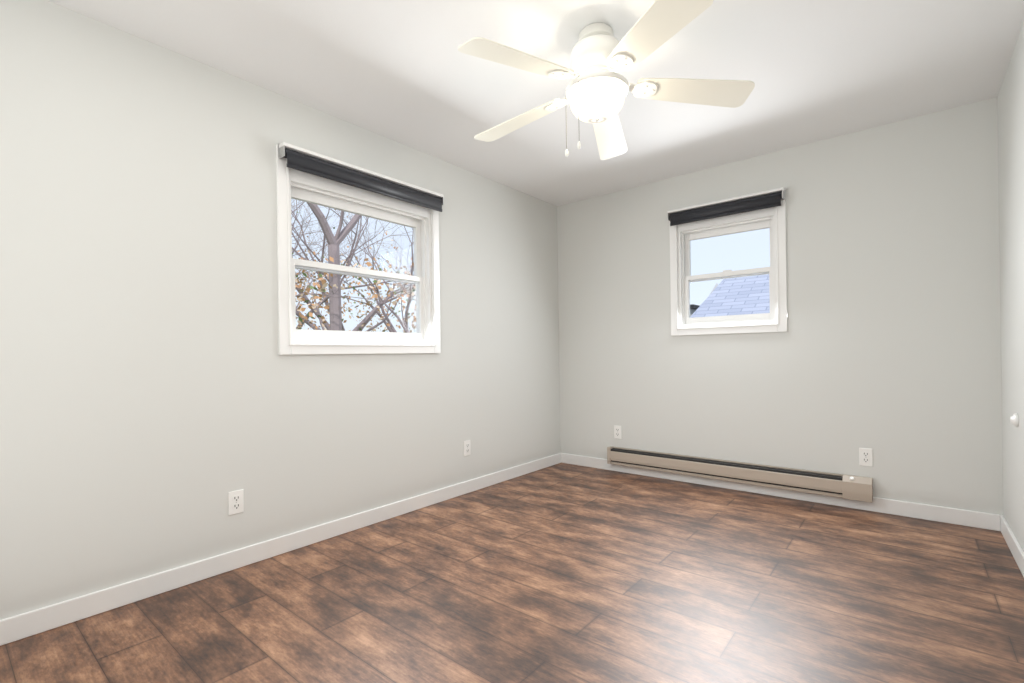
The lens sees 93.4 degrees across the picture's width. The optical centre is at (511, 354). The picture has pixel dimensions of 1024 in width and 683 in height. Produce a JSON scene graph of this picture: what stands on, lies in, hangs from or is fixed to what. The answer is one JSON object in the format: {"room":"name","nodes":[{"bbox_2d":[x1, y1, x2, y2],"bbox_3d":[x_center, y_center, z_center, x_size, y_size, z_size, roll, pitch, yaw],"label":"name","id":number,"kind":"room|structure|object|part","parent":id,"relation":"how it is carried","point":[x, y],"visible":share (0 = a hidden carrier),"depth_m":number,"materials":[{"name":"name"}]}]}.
{"room":"empty bedroom","nodes":[
{"label":"empty bedroom","id":0,"kind":"room"},
{"bbox_2d":[0,0,560,619],"bbox_3d":[-0.913,-0.123,3.063,0.150,2.540,4.400,-1,0,39],"label":"wall","id":1,"kind":"structure","parent":0,"point":[160,396],"depth_m":2.24,"materials":[{"name":"white paint"}]},
{"bbox_2d":[228,489,243,514],"bbox_3d":[-1.360,0.728,2.380,0.009,0.114,0.070,-1,0,39],"label":"electrical outlet","id":2,"kind":"object","parent":1,"relation":"attached to","point":[236,502],"visible":1,"depth_m":2.38,"materials":[{"name":"white plastic"}]},
{"bbox_2d":[0,453,560,645],"bbox_3d":[-0.834,0.999,3.010,0.014,0.092,4.100,-1,0,39],"label":"baseboard","id":3,"kind":"structure","parent":1,"relation":"attached to","point":[31,623],"depth_m":2.31,"materials":[{"name":"white wood"}]},
{"bbox_2d":[276,142,443,354],"bbox_3d":[-0.913,-0.559,3.011,0.226,1.110,1.130,-1,0,39],"label":"window","id":4,"kind":"structure","parent":1,"relation":"in","point":[287,178],"depth_m":2.94,"materials":[{"name":"white"}]},
{"bbox_3d":[-0.948,-0.517,3.041,0.038,0.753,0.896,-1,0,39],"label":"glass","id":5,"kind":"part","parent":4,"relation":"part of","materials":[{"name":"clear glass"}]},
{"bbox_3d":[-0.945,-0.516,3.039,0.072,0.865,0.970,-1,0,39],"label":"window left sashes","id":6,"kind":"part","parent":4,"relation":"part of","materials":[{"name":"white plastic"}]},
{"bbox_2d":[278,143,443,204],"bbox_3d":[-0.853,-1.081,2.962,0.056,0.082,1.128,-1,0,39],"label":"bracket","id":7,"kind":"object","parent":4,"relation":"attached to","point":[281,152],"visible":0.6,"depth_m":2.54,"materials":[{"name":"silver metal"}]},
{"bbox_2d":[284,148,441,211],"bbox_3d":[-0.851,-1.041,2.961,0.052,0.101,1.096,-1,0,39],"label":"roll","id":8,"kind":"object","parent":7,"relation":"attached to","point":[318,167],"visible":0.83,"depth_m":2.86,"materials":[{"name":"grey fabric"}]},
{"bbox_3d":[-0.855,-1.103,2.960,0.058,0.018,1.118,-1,0,39],"label":"window left blind head rail","id":9,"kind":"part","parent":4,"relation":"part of","materials":[{"name":"plastic"}]},
{"bbox_2d":[464,440,470,455],"bbox_3d":[-0.335,0.702,3.624,0.009,0.114,0.070,-1,0,39],"label":"electrical outlet","id":10,"kind":"object","parent":1,"relation":"attached to","point":[467,447],"visible":1,"depth_m":3.62,"materials":[{"name":"white plastic"}]},
{"bbox_2d":[0,463,1023,682],"bbox_3d":[0.309,1.079,2.070,2.972,0.100,4.100,-1,0,39],"label":"floor","id":11,"kind":"structure","parent":0,"point":[563,573],"depth_m":1.99,"materials":[{"name":"laminate"}]},
{"bbox_2d":[48,0,1023,205],"bbox_3d":[0.272,-1.471,2.070,3.272,0.120,4.400,-1,0,39],"label":"ceiling","id":12,"kind":"structure","parent":0,"point":[407,73],"depth_m":2.37,"materials":[{"name":"white paint"}]},
{"bbox_2d":[458,0,754,159],"bbox_3d":[0.336,-1.137,2.139,1.254,0.550,1.294,-1,0,39],"label":"fan","id":13,"kind":"object","parent":12,"relation":"hanging from","point":[599,87],"visible":1,"depth_m":2.04,"materials":[{"name":"white plastic"}]},
{"bbox_3d":[0.373,-1.101,2.119,0.248,0.122,0.248,-1,0,39],"label":"lamp shade","id":14,"kind":"part","parent":13,"relation":"part of","materials":[{"name":"white glass"}]},
{"bbox_2d":[557,97,1002,514],"bbox_3d":[1.642,-0.161,3.710,2.972,2.540,0.150,-1,0,39],"label":"wall","id":15,"kind":"structure","parent":0,"point":[886,347],"depth_m":3.20,"materials":[{"name":"white paint"}]},
{"bbox_2d":[614,425,621,438],"bbox_3d":[0.923,0.676,4.210,0.070,0.114,0.009,-1,0,39],"label":"electrical outlet","id":16,"kind":"object","parent":15,"relation":"attached to","point":[617,433],"visible":1,"depth_m":4.21,"materials":[{"name":"white plastic"}]},
{"bbox_2d":[667,187,787,335],"bbox_3d":[1.627,-0.654,3.667,0.826,0.995,0.226,-1,0,39],"label":"window","id":17,"kind":"structure","parent":15,"relation":"in","point":[779,322],"depth_m":3.64,"materials":[{"name":"white"}]},
{"bbox_3d":[1.568,-1.139,3.601,0.814,0.018,0.058,-1,0,39],"label":"window back blind head rail","id":18,"kind":"part","parent":17,"relation":"part of","materials":[{"name":"plastic"}]},
{"bbox_2d":[668,187,785,220],"bbox_3d":[1.571,-1.117,3.600,0.824,0.082,0.056,-1,0,39],"label":"bracket","id":19,"kind":"object","parent":17,"relation":"attached to","point":[783,194],"visible":0.65,"depth_m":3.36,"materials":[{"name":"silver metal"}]},
{"bbox_2d":[669,191,781,225],"bbox_3d":[1.571,-1.077,3.599,0.792,0.101,0.052,-1,0,39],"label":"roll","id":20,"kind":"object","parent":19,"relation":"attached to","point":[771,200],"visible":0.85,"depth_m":3.56,"materials":[{"name":"grey fabric"}]},
{"bbox_3d":[1.655,-0.612,3.700,0.666,0.750,0.072,-1,0,39],"label":"window back sashes","id":21,"kind":"part","parent":17,"relation":"part of","materials":[{"name":"white plastic"}]},
{"bbox_3d":[1.657,-0.613,3.703,0.592,0.638,0.038,-1,0,39],"label":"glass","id":22,"kind":"part","parent":17,"relation":"part of","materials":[{"name":"clear glass"}]},
{"bbox_2d":[607,446,872,502],"bbox_3d":[1.566,0.867,3.644,1.855,0.145,0.068,-1,0,39],"label":"heater","id":23,"kind":"object","parent":15,"relation":"attached to","point":[853,487],"visible":1,"depth_m":3.48,"materials":[{"name":"beige metal"}]},
{"bbox_3d":[2.188,0.799,3.106,0.026,0.026,0.027,-1,0,39],"label":"knob","id":24,"kind":"part","parent":23,"relation":"part of","materials":[{"name":"white plastic"}]},
{"bbox_2d":[561,453,999,530],"bbox_3d":[1.607,0.963,3.647,2.944,0.092,0.014,-1,0,39],"label":"baseboard","id":25,"kind":"structure","parent":15,"relation":"attached to","point":[982,520],"depth_m":3.17,"materials":[{"name":"white wood"}]},
{"bbox_2d":[859,448,872,466],"bbox_3d":[2.272,0.658,3.098,0.070,0.114,0.009,-1,0,39],"label":"electrical outlet","id":26,"kind":"object","parent":15,"relation":"attached to","point":[865,456],"visible":1,"depth_m":3.10,"materials":[{"name":"white plastic"}]},
{"bbox_2d":[997,21,1023,551],"bbox_3d":[1.496,-0.159,1.077,0.150,2.540,4.400,-1,0,39],"label":"wall","id":27,"kind":"structure","parent":0,"point":[1010,105],"depth_m":2.38,"materials":[{"name":"white paint"}]},
{"bbox_2d":[1000,515,1023,576],"bbox_3d":[1.449,0.966,1.129,0.014,0.092,4.100,-1,0,39],"label":"baseboard","id":28,"kind":"structure","parent":27,"relation":"attached to","point":[1015,548],"depth_m":2.39,"materials":[{"name":"white wood"}]},
{"bbox_2d":[1010,413,1018,426],"bbox_3d":[2.410,0.313,2.317,0.026,0.066,0.066,-1,0,39],"label":"door knob","id":29,"kind":"object","parent":27,"relation":"attached to","point":[1014,419],"visible":0.98,"depth_m":2.30,"materials":[{"name":"white metal"}]},
{"label":"outside","id":30,"kind":"structure","parent":0,"visible":0},
{"bbox_3d":[0.514,4.326,4.597,80.000,0.200,80.000,-1,0,39],"label":"ground","id":31,"kind":"structure","parent":30,"visible":0},
{"bbox_2d":[291,199,415,332],"bbox_3d":[-3.892,-1.445,12.792,10.337,11.476,14.396,-1,0,39],"label":"branches","id":32,"kind":"object","parent":31,"relation":"on","point":[332,306],"depth_m":10.79,"materials":[{"name":"brown plant"}]},
{"bbox_2d":[690,304,698,316],"bbox_3d":[4.066,1.523,12.456,2.150,5.300,2.500,-1,0,39],"label":"shed","id":33,"kind":"object","parent":31,"relation":"on","point":[693,308],"depth_m":10.97,"materials":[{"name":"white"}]},
{"bbox_2d":[690,274,769,317],"bbox_3d":[7.364,1.164,9.152,7.150,5.920,5.000,-1,0,39],"label":"house","id":34,"kind":"structure","parent":31,"relation":"on","point":[740,292],"depth_m":10.22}
]}

